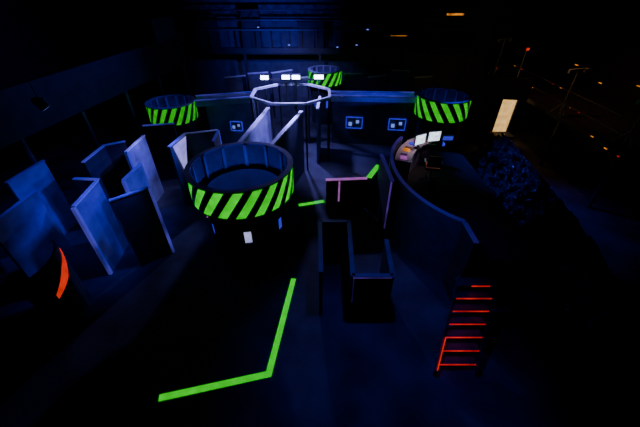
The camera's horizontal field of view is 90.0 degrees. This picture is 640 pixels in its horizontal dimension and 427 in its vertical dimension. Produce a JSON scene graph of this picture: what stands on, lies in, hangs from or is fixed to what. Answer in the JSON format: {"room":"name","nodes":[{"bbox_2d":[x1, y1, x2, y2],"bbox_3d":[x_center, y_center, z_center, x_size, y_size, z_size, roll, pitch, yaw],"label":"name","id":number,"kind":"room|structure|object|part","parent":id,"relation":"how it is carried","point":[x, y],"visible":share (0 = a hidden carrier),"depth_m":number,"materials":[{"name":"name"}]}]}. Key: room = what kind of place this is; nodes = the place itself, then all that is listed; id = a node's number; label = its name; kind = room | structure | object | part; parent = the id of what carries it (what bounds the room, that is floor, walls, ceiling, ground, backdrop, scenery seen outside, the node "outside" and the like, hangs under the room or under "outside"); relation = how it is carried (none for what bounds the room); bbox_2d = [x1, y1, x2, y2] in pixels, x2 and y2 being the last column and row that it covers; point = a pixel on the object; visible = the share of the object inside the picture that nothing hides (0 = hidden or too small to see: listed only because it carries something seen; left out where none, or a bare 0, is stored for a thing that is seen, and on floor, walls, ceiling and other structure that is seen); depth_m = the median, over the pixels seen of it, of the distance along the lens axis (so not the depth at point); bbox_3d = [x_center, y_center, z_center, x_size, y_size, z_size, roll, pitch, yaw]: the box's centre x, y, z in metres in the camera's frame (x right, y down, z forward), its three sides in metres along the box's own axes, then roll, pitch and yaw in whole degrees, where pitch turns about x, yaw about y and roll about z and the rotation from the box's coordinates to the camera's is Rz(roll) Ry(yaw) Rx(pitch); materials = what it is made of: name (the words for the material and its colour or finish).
{"room":"laser tag arena","nodes":[
{"label":"laser tag arena","id":0,"kind":"room"},
{"bbox_2d":[0,0,126,188],"bbox_3d":[-12.100,-3.318,8.143,0.200,8.500,23.000,0,37,0],"label":"wall","id":1,"kind":"structure","parent":0,"point":[45,36],"depth_m":14.04,"materials":[{"name":"black paint"}]},
{"bbox_2d":[0,103,639,426],"bbox_3d":[0.250,0.156,10.760,25.100,0.200,23.600,0,37,0],"label":"floor","id":2,"kind":"structure","parent":0,"point":[188,317],"depth_m":7.25,"materials":[{"name":"carpet"}]},
{"bbox_2d":[0,190,76,278],"bbox_3d":[-7.000,0.750,7.953,0.090,2.230,1.430,0,37,0],"label":"wall","id":3,"kind":"structure","parent":2,"relation":"on","point":[28,229],"depth_m":7.70,"materials":[{"name":"blue"}]},
{"bbox_2d":[4,160,77,234],"bbox_3d":[-7.950,-0.273,9.310,0.090,2.230,1.234,3,37,4],"label":"wall","id":4,"kind":"structure","parent":2,"relation":"on","point":[38,176],"depth_m":9.23,"materials":[{"name":"blue paint"}]},
{"bbox_2d":[17,240,89,336],"bbox_3d":[-5.760,1.667,7.175,0.324,1.700,1.363,-5,37,-7],"label":"screen","id":5,"kind":"object","parent":2,"relation":"on","point":[56,291],"visible":1,"depth_m":6.92,"materials":[{"name":"black paint"}]},
{"bbox_2d":[0,16,197,273],"bbox_3d":[-9.155,-3.726,11.592,5.489,5.000,11.158,0,37,0],"label":"gallery balcony","id":6,"kind":"object","parent":2,"relation":"on","point":[70,90],"visible":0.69,"depth_m":10.45,"materials":[{"name":"black paint"}]},
{"bbox_2d":[70,180,128,274],"bbox_3d":[-5.698,0.388,8.433,0.090,2.230,1.233,-3,37,-4],"label":"wall","id":7,"kind":"structure","parent":2,"relation":"on","point":[92,210],"depth_m":8.28,"materials":[{"name":"blue"}]},
{"bbox_2d":[72,177,128,242],"bbox_3d":[-6.075,-0.017,8.971,0.682,2.230,0.090,3,37,4],"label":"wall","id":8,"kind":"structure","parent":2,"relation":"on","point":[82,183],"depth_m":8.38,"materials":[{"name":"black paint"}]},
{"bbox_2d":[81,140,130,217],"bbox_3d":[-6.623,-1.036,10.322,0.463,2.230,1.556,12,39,15],"label":"wall","id":9,"kind":"structure","parent":2,"relation":"on","point":[108,163],"depth_m":10.09,"materials":[{"name":"black paint"}]},
{"bbox_2d":[121,163,149,192],"bbox_3d":[-5.176,-0.309,9.441,0.090,2.130,0.978,2,37,3],"label":"wall","id":10,"kind":"structure","parent":2,"relation":"on","point":[136,179],"depth_m":8.94,"materials":[{"name":"blue paint"}]},
{"bbox_2d":[108,187,174,266],"bbox_3d":[-4.603,0.387,8.434,0.951,2.230,0.113,-27,44,-31],"label":"wall","id":11,"kind":"structure","parent":2,"relation":"on","point":[138,212],"depth_m":8.32,"materials":[{"name":"black paint"}]},
{"bbox_2d":[124,135,163,201],"bbox_3d":[-5.800,-1.313,10.690,0.090,2.230,1.275,0,37,0],"label":"wall","id":12,"kind":"structure","parent":2,"relation":"on","point":[138,152],"depth_m":10.58,"materials":[{"name":"blue"}]},
{"bbox_2d":[142,123,177,179],"bbox_3d":[-5.700,-2.259,11.946,1.050,2.230,0.100,-7,38,-9],"label":"wall","id":13,"kind":"structure","parent":2,"relation":"on","point":[159,136],"depth_m":11.68,"materials":[{"name":"black paint"}]},
{"bbox_2d":[144,94,198,136],"bbox_3d":[-5.650,-3.201,12.864,1.790,2.630,1.790,0,37,0],"label":"tower","id":14,"kind":"object","parent":2,"relation":"on","point":[180,110],"visible":0.6,"depth_m":12.01,"materials":[{"name":"black paint"},{"name":"fluorescent green paint"}]},
{"bbox_2d":[167,129,221,204],"bbox_3d":[-4.263,-1.683,11.182,0.655,2.230,1.843,29,46,33],"label":"wall","id":15,"kind":"structure","parent":2,"relation":"on","point":[197,142],"depth_m":10.84,"materials":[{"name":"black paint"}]},
{"bbox_2d":[173,136,186,167],"bbox_3d":[-4.505,-1.832,10.639,0.021,1.220,0.812,6,37,7],"label":"banner","id":16,"kind":"object","parent":15,"relation":"attached to","point":[180,148],"visible":0.82,"depth_m":10.47,"materials":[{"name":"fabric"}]},
{"bbox_2d":[212,131,220,146],"bbox_3d":[-3.425,-1.657,11.147,0.080,2.230,0.832,-2,37,-3],"label":"wall","id":17,"kind":"structure","parent":2,"relation":"on","point":[216,141],"depth_m":10.53,"materials":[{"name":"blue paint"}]},
{"bbox_2d":[158,278,295,401],"bbox_3d":[-1.369,2.878,6.973,1.446,0.006,3.898,26,44,30],"label":"tape","id":18,"kind":"object","parent":2,"relation":"on","point":[268,373],"visible":1,"depth_m":6.42,"materials":[{"name":"green plastic"}]},
{"bbox_2d":[205,103,255,143],"bbox_3d":[-3.750,-3.837,13.856,2.036,2.450,0.130,-3,37,-3],"label":"wall","id":19,"kind":"structure","parent":2,"relation":"on","point":[219,116],"depth_m":13.63,"materials":[{"name":"black paint"}]},
{"bbox_2d":[230,121,242,130],"bbox_3d":[-3.601,-3.767,13.806,0.539,0.435,0.075,4,37,5],"label":"window","id":20,"kind":"structure","parent":19,"relation":"in","point":[238,126],"depth_m":13.79,"materials":[{"name":"blue"}]},
{"bbox_2d":[184,141,293,266],"bbox_3d":[-2.030,-0.210,8.895,2.690,2.630,2.690,0,37,0],"label":"tower","id":21,"kind":"object","parent":2,"relation":"on","point":[244,188],"visible":1,"depth_m":8.48,"materials":[{"name":"black paint"}]},
{"bbox_2d":[238,107,271,142],"bbox_3d":[-2.200,-2.001,11.421,0.130,2.450,3.417,5,37,7],"label":"wall","id":22,"kind":"structure","parent":2,"relation":"on","point":[260,130],"depth_m":11.31,"materials":[{"name":"white paint"}]},
{"bbox_2d":[270,111,304,186],"bbox_3d":[-1.090,-1.839,11.198,0.130,2.460,3.237,9,38,12],"label":"wall","id":23,"kind":"structure","parent":2,"relation":"on","point":[291,137],"depth_m":11.43,"materials":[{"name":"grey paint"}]},
{"bbox_2d":[194,74,416,169],"bbox_3d":[-0.522,-3.818,13.275,8.701,3.120,2.644,0,37,0],"label":"walkway","id":24,"kind":"object","parent":2,"relation":"on","point":[333,96],"visible":0.91,"depth_m":12.69,"materials":[{"name":"white paint"},{"name":"dark metal"}]},
{"bbox_3d":[-1.130,-3.666,13.390,3.093,2.740,2.644,0,37,0],"label":"frame","id":25,"kind":"part","parent":24,"relation":"part of","materials":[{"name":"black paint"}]},
{"bbox_2d":[298,200,324,206],"bbox_3d":[-0.300,-0.365,11.276,0.934,0.006,0.170,-9,38,-12],"label":"tape","id":26,"kind":"object","parent":2,"relation":"on","point":[319,201],"visible":1,"depth_m":11.25,"materials":[{"name":"green"}]},
{"bbox_2d":[316,96,320,162],"bbox_3d":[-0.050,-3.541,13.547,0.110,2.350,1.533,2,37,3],"label":"post","id":27,"kind":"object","parent":2,"relation":"on","point":[318,107],"depth_m":13.14,"materials":[{"name":"black metal"}]},
{"bbox_2d":[308,65,341,124],"bbox_3d":[0.250,-6.210,16.857,1.730,2.630,1.730,0,37,0],"label":"tower","id":28,"kind":"object","parent":2,"relation":"on","point":[332,74],"visible":0.63,"depth_m":16.28,"materials":[{"name":"black paint"}]},
{"bbox_2d":[167,5,487,93],"bbox_3d":[0.000,-8.403,17.656,17.000,5.170,1.285,0,37,0],"label":"balcony","id":29,"kind":"object","parent":2,"relation":"on","point":[436,36],"visible":0.84,"depth_m":16.79,"materials":[{"name":"black paint"}]},
{"bbox_2d":[224,69,432,117],"bbox_3d":[0.496,-6.475,17.403,11.062,2.395,0.864,0,37,0],"label":"wall","id":30,"kind":"structure","parent":2,"relation":"on","point":[399,79],"depth_m":17.11,"materials":[{"name":"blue paint"}]},
{"bbox_2d":[326,177,366,210],"bbox_3d":[0.850,-0.626,10.610,1.334,1.230,0.110,-3,37,-4],"label":"barrier","id":31,"kind":"object","parent":2,"relation":"on","point":[352,190],"visible":1,"depth_m":10.54,"materials":[{"name":"black paint"}]},
{"bbox_2d":[338,181,339,200],"bbox_3d":[0.620,-0.711,10.414,0.050,0.760,0.020,0,37,0],"label":"tape","id":32,"kind":"object","parent":31,"relation":"attached to","point":[339,181],"visible":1,"depth_m":10.40,"materials":[{"name":"purple"}]},
{"bbox_2d":[318,220,394,320],"bbox_3d":[0.775,1.336,7.765,1.651,1.520,1.905,0,37,0],"label":"barrier","id":33,"kind":"object","parent":2,"relation":"on","point":[367,294],"visible":1,"depth_m":7.25,"materials":[{"name":"black paint"}]},
{"bbox_2d":[364,164,378,207],"bbox_3d":[1.790,-0.927,11.009,0.170,1.230,0.934,18,40,22],"label":"barrier","id":34,"kind":"object","parent":2,"relation":"on","point":[371,183],"visible":0.82,"depth_m":10.77,"materials":[{"name":"black paint"}]},
{"bbox_2d":[331,95,414,145],"bbox_3d":[2.275,-4.233,14.465,3.503,2.350,0.130,4,37,5],"label":"wall","id":35,"kind":"structure","parent":2,"relation":"on","point":[376,116],"depth_m":14.48,"materials":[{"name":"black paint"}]},
{"bbox_2d":[345,116,362,128],"bbox_3d":[1.549,-4.114,14.516,0.760,0.535,0.081,4,37,5],"label":"window","id":36,"kind":"structure","parent":35,"relation":"in","point":[351,122],"depth_m":14.52,"materials":[{"name":"blue"}]},
{"bbox_2d":[388,118,405,130],"bbox_3d":[3.449,-3.982,14.340,0.760,0.535,0.081,4,37,5],"label":"window","id":37,"kind":"structure","parent":35,"relation":"in","point":[394,123],"depth_m":14.34,"materials":[{"name":"blue"}]},
{"bbox_2d":[374,154,394,237],"bbox_3d":[1.926,-0.538,9.837,0.110,2.020,1.670,-1,37,-1],"label":"wall","id":38,"kind":"structure","parent":2,"relation":"on","point":[385,180],"depth_m":9.61,"materials":[{"name":"black paint"}]},
{"bbox_2d":[414,87,472,151],"bbox_3d":[4.860,-3.582,13.328,2.090,2.680,2.090,0,37,0],"label":"tower","id":39,"kind":"object","parent":2,"relation":"on","point":[436,108],"visible":0.81,"depth_m":12.54,"materials":[{"name":"black paint"}]},
{"bbox_2d":[386,130,538,301],"bbox_3d":[3.695,-0.563,9.596,3.210,2.350,6.135,0,37,0],"label":"booth","id":40,"kind":"object","parent":2,"relation":"on","point":[443,216],"visible":0.97,"depth_m":8.73,"materials":[{"name":"blue paint"}]},
{"bbox_2d":[395,137,431,182],"bbox_3d":[3.110,-1.931,10.863,0.780,0.810,2.401,24,43,28],"label":"countertop","id":41,"kind":"structure","parent":40,"relation":"on","point":[406,153],"depth_m":10.70,"materials":[{"name":"black"}]},
{"bbox_2d":[413,133,426,148],"bbox_3d":[3.240,-2.364,10.449,0.460,0.500,0.160,-18,41,-23],"label":"computer monitor","id":42,"kind":"object","parent":40,"relation":"on","point":[419,139],"depth_m":10.39,"materials":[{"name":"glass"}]},
{"bbox_2d":[426,130,441,145],"bbox_3d":[3.776,-2.516,10.650,0.460,0.500,0.160,-7,38,-9],"label":"computer monitor","id":43,"kind":"object","parent":40,"relation":"on","point":[432,136],"depth_m":10.58,"materials":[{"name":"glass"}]},
{"bbox_2d":[433,275,497,374],"bbox_3d":[3.071,2.296,6.756,0.859,1.200,2.149,16,40,20],"label":"staircase","id":44,"kind":"structure","parent":2,"relation":"on","point":[445,345],"depth_m":6.74,"materials":[{"name":"metal"}]},
{"bbox_2d":[486,132,514,144],"bbox_3d":[8.100,-3.231,14.469,0.900,0.745,0.600,0,37,0],"label":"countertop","id":45,"kind":"structure","parent":2,"relation":"on","point":[509,135],"depth_m":14.22,"materials":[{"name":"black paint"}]},
{"bbox_2d":[471,132,631,348],"bbox_3d":[6.262,-0.262,9.701,1.480,1.681,9.016,6,37,8],"label":"plants","id":46,"kind":"object","parent":2,"relation":"on","point":[576,285],"visible":0.93,"depth_m":7.98,"materials":[{"name":"plant"}]},
{"bbox_2d":[484,38,639,207],"bbox_3d":[10.655,-3.690,12.495,3.190,3.855,13.500,0,37,0],"label":"deck","id":47,"kind":"object","parent":2,"relation":"on","point":[613,129],"visible":0.75,"depth_m":12.30,"materials":[{"name":"black paint"}]},
{"bbox_2d":[90,0,559,102],"bbox_3d":[0.250,-10.300,17.407,24.500,8.500,0.200,0,37,0],"label":"wall","id":48,"kind":"structure","parent":0,"point":[124,25],"depth_m":17.76,"materials":[{"name":"blue paint"}]},
{"bbox_2d":[458,76,534,143],"bbox_3d":[7.750,-4.509,14.291,2.328,3.000,0.128,5,37,7],"label":"wall","id":49,"kind":"structure","parent":0,"point":[488,93],"depth_m":14.01,"materials":[{"name":"black paint"}]},
{"bbox_2d":[492,100,516,131],"bbox_3d":[8.267,-4.376,14.779,0.931,2.200,0.532,6,37,8],"label":"door","id":50,"kind":"structure","parent":49,"relation":"in","point":[507,107],"depth_m":14.80,"materials":[{"name":"brown wood"}]},
{"bbox_2d":[525,0,639,179],"bbox_3d":[12.600,-3.318,8.143,0.200,8.500,23.000,0,37,0],"label":"wall","id":51,"kind":"structure","parent":0,"point":[601,36],"depth_m":14.41,"materials":[{"name":"black paint"}]},
{"bbox_3d":[0.250,-6.793,5.525,25.100,0.200,23.600,0,37,0],"label":"ceiling","id":52,"kind":"structure","parent":0,"visible":0},
{"bbox_2d":[0,25,49,110],"bbox_3d":[-6.604,-4.310,6.277,0.312,4.630,0.254,0,37,0],"label":"spotlight","id":53,"kind":"object","parent":52,"relation":"hanging from","point":[37,101],"visible":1,"depth_m":7.45,"materials":[{"name":"metal"}]},
{"bbox_2d":[158,0,481,20],"bbox_3d":[0.000,-11.300,14.962,16.032,3.920,0.579,0,37,0],"label":"lighting truss","id":54,"kind":"object","parent":52,"relation":"hanging from","point":[198,9],"visible":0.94,"depth_m":15.88,"materials":[{"name":"metal"}]},
{"bbox_2d":[389,4,407,36],"bbox_3d":[3.900,-10.599,14.539,0.900,4.530,0.180,0,37,0],"label":"light bar","id":55,"kind":"object","parent":52,"relation":"hanging from","point":[390,35],"visible":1,"depth_m":15.81,"materials":[{"name":"metal"}]},
{"bbox_2d":[444,2,465,15],"bbox_3d":[6.450,-10.950,14.274,0.900,3.650,0.220,0,37,0],"label":"light bar","id":56,"kind":"object","parent":52,"relation":"hanging from","point":[463,12],"visible":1,"depth_m":15.26,"materials":[{"name":"metal"}]}
]}

